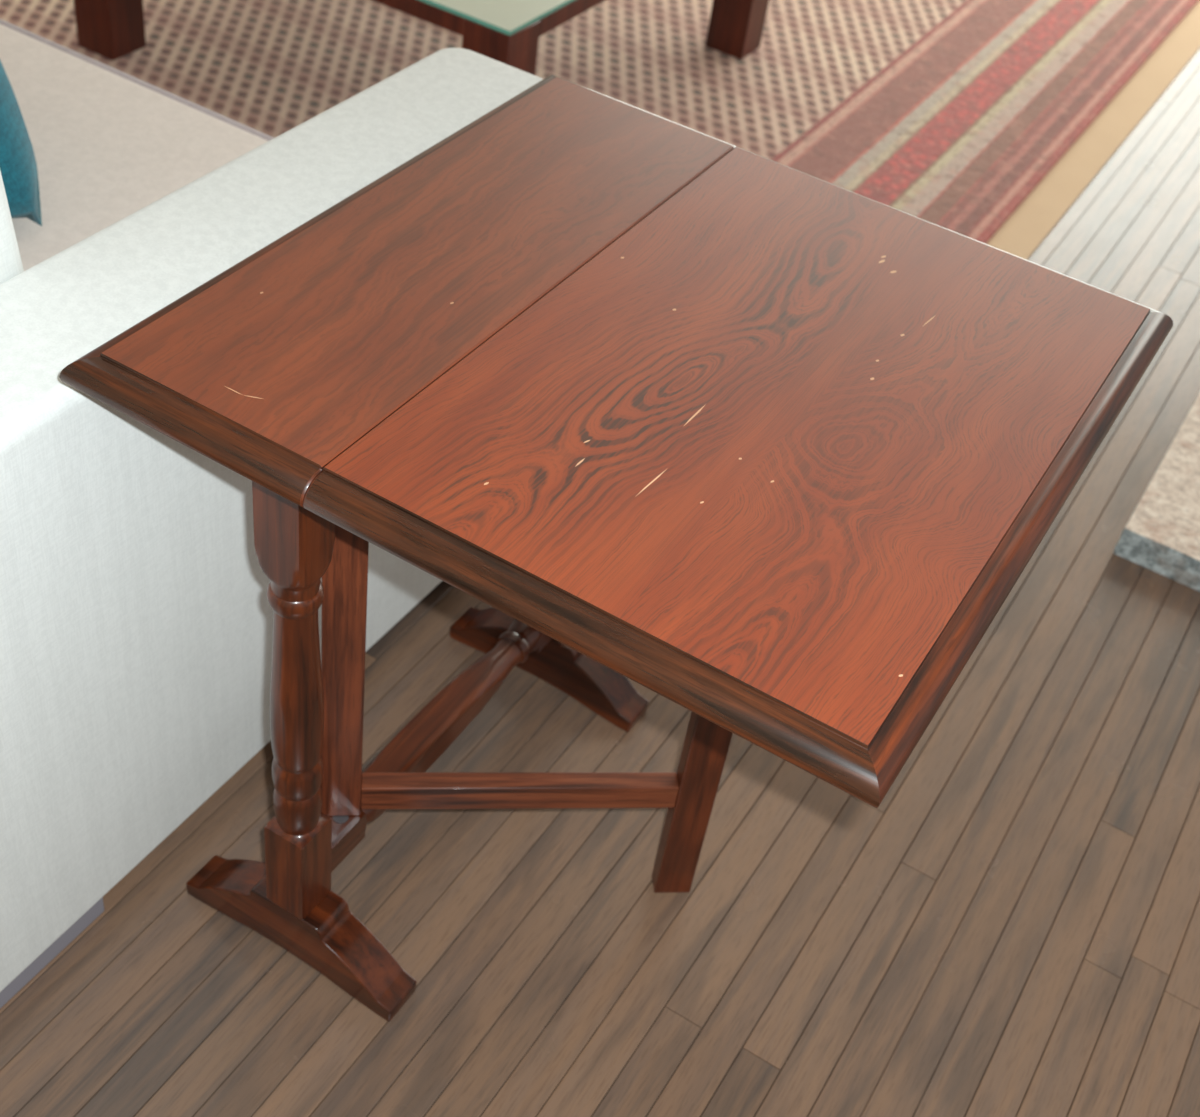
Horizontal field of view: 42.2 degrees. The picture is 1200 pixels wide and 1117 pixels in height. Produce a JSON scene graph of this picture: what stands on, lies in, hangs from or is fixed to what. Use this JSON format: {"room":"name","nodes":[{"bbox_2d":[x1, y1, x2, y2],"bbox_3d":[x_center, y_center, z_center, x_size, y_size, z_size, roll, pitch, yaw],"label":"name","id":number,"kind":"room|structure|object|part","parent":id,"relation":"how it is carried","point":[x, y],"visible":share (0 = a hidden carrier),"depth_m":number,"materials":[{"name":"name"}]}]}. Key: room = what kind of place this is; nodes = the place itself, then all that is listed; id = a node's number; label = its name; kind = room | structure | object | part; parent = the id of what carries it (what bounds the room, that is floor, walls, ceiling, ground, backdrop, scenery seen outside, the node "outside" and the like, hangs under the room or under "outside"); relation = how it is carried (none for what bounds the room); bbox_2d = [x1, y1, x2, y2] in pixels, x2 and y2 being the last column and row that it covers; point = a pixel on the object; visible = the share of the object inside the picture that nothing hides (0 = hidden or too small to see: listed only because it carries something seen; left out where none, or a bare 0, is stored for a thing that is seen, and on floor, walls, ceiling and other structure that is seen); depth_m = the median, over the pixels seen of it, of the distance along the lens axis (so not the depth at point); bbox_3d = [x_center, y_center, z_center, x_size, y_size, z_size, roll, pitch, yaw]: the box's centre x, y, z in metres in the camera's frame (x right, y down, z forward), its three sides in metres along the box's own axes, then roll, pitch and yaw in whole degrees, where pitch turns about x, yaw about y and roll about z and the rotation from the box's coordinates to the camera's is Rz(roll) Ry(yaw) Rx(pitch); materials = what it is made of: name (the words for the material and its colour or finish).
{"room":"living room","nodes":[
{"label":"living room","id":0,"kind":"room"},
{"bbox_2d":[0,48,1199,1116],"bbox_3d":[0.294,-0.740,3.123,6.200,0.160,7.200,27,45,18],"label":"floor","id":1,"kind":"structure","parent":0,"point":[1013,929],"depth_m":1.73,"materials":[{"name":"brown wood"}]},
{"bbox_2d":[0,19,542,1007],"bbox_3d":[-1.310,-0.602,1.918,2.362,0.856,1.023,27,45,18],"label":"sofa","id":2,"kind":"object","parent":1,"relation":"on","point":[136,614],"visible":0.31,"depth_m":1.48,"materials":[{"name":"white fabric"}]},
{"bbox_3d":[-1.448,-0.576,1.579,2.033,0.450,0.342,27,50,18],"label":"backrest","id":3,"kind":"part","parent":2,"relation":"part of","materials":[{"name":"white fabric"}]},
{"bbox_2d":[0,60,41,225],"bbox_3d":[-0.835,-0.607,1.658,0.459,0.443,0.228,27,45,18],"label":"throw cushion","id":4,"kind":"object","parent":2,"relation":"on","point":[18,165],"visible":0.95,"depth_m":1.72,"materials":[{"name":"teal fabric"}]},
{"bbox_2d":[0,24,267,270],"bbox_3d":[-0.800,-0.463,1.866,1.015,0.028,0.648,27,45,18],"label":"seat cushion","id":5,"kind":"object","parent":2,"relation":"on","point":[108,143],"depth_m":1.96,"materials":[{"name":"fabric"}]},
{"bbox_2d":[59,75,1172,1021],"bbox_3d":[0.017,0.075,1.520,0.678,0.720,0.686,27,45,18],"label":"table","id":6,"kind":"object","parent":1,"relation":"on","point":[769,449],"visible":1,"depth_m":1.24,"materials":[{"name":"brown wood"}]},
{"bbox_3d":[-0.269,0.117,1.378,0.046,0.610,0.046,27,45,18],"label":"post","id":7,"kind":"part","parent":6,"relation":"part of","materials":[{"name":"brown wood"}]},
{"bbox_2d":[333,816,347,823],"bbox_3d":[-0.265,0.264,1.589,0.016,0.001,0.016,27,45,18],"label":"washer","id":8,"kind":"object","parent":6,"relation":"in","point":[336,819],"depth_m":1.59,"materials":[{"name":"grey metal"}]},
{"bbox_3d":[-0.082,0.240,1.610,0.327,0.034,0.022,1,43,-9],"label":"gate rail","id":9,"kind":"part","parent":6,"relation":"part of","materials":[{"name":"brown wood"}]},
{"bbox_3d":[-0.020,-0.140,1.706,0.046,0.610,0.046,27,45,18],"label":"post","id":10,"kind":"part","parent":6,"relation":"part of","materials":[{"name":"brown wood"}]},
{"bbox_3d":[0.122,0.112,1.518,0.041,0.693,0.024,1,43,-9],"label":"gate leg","id":11,"kind":"part","parent":6,"relation":"part of","materials":[{"name":"brown wood"}]},
{"bbox_2d":[986,0,1199,259],"bbox_3d":[-0.008,-1.669,3.962,2.976,0.004,3.910,27,45,18],"label":"carpet underlay","id":12,"kind":"object","parent":1,"relation":"on","point":[1042,209],"visible":0.16,"depth_m":3.27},
{"bbox_2d":[0,0,1198,243],"bbox_3d":[-0.065,-1.698,3.975,2.946,0.008,4.000,27,45,18],"label":"patterned rug","id":13,"kind":"object","parent":12,"relation":"on","point":[948,114],"visible":0.18,"depth_m":3.25,"materials":[{"name":"fabric"}]},
{"bbox_2d":[74,0,768,74],"bbox_3d":[-0.310,-1.190,3.100,0.980,0.358,1.035,27,45,18],"label":"coffee table","id":14,"kind":"object","parent":13,"relation":"on","point":[508,32],"visible":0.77,"depth_m":2.60,"materials":[{"name":"brown wood"}]},
{"bbox_3d":[-0.932,-1.129,2.925,0.091,0.349,0.091,27,45,18],"label":"leg","id":15,"kind":"part","parent":14,"relation":"part of","materials":[{"name":"brown wood"}]},
{"bbox_3d":[-0.289,-1.318,2.983,0.976,0.008,1.031,27,45,18],"label":"glass","id":16,"kind":"part","parent":14,"relation":"part of","materials":[{"name":"white"}]},
{"bbox_3d":[-0.180,-0.747,2.644,0.091,0.349,0.091,27,45,18],"label":"leg","id":17,"kind":"part","parent":14,"relation":"part of","materials":[{"name":"brown wood"}]},
{"bbox_3d":[0.311,-1.245,3.279,0.091,0.349,0.091,27,45,18],"label":"leg","id":18,"kind":"part","parent":14,"relation":"part of","materials":[{"name":"brown wood"}]},
{"bbox_2d":[1113,392,1199,590],"bbox_3d":[1.594,-0.185,2.595,1.091,0.050,1.473,27,45,18],"label":"hearth slab","id":19,"kind":"object","parent":1,"relation":"on","point":[1161,535],"visible":1,"depth_m":2.28,"materials":[{"name":"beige stone"}]}
]}

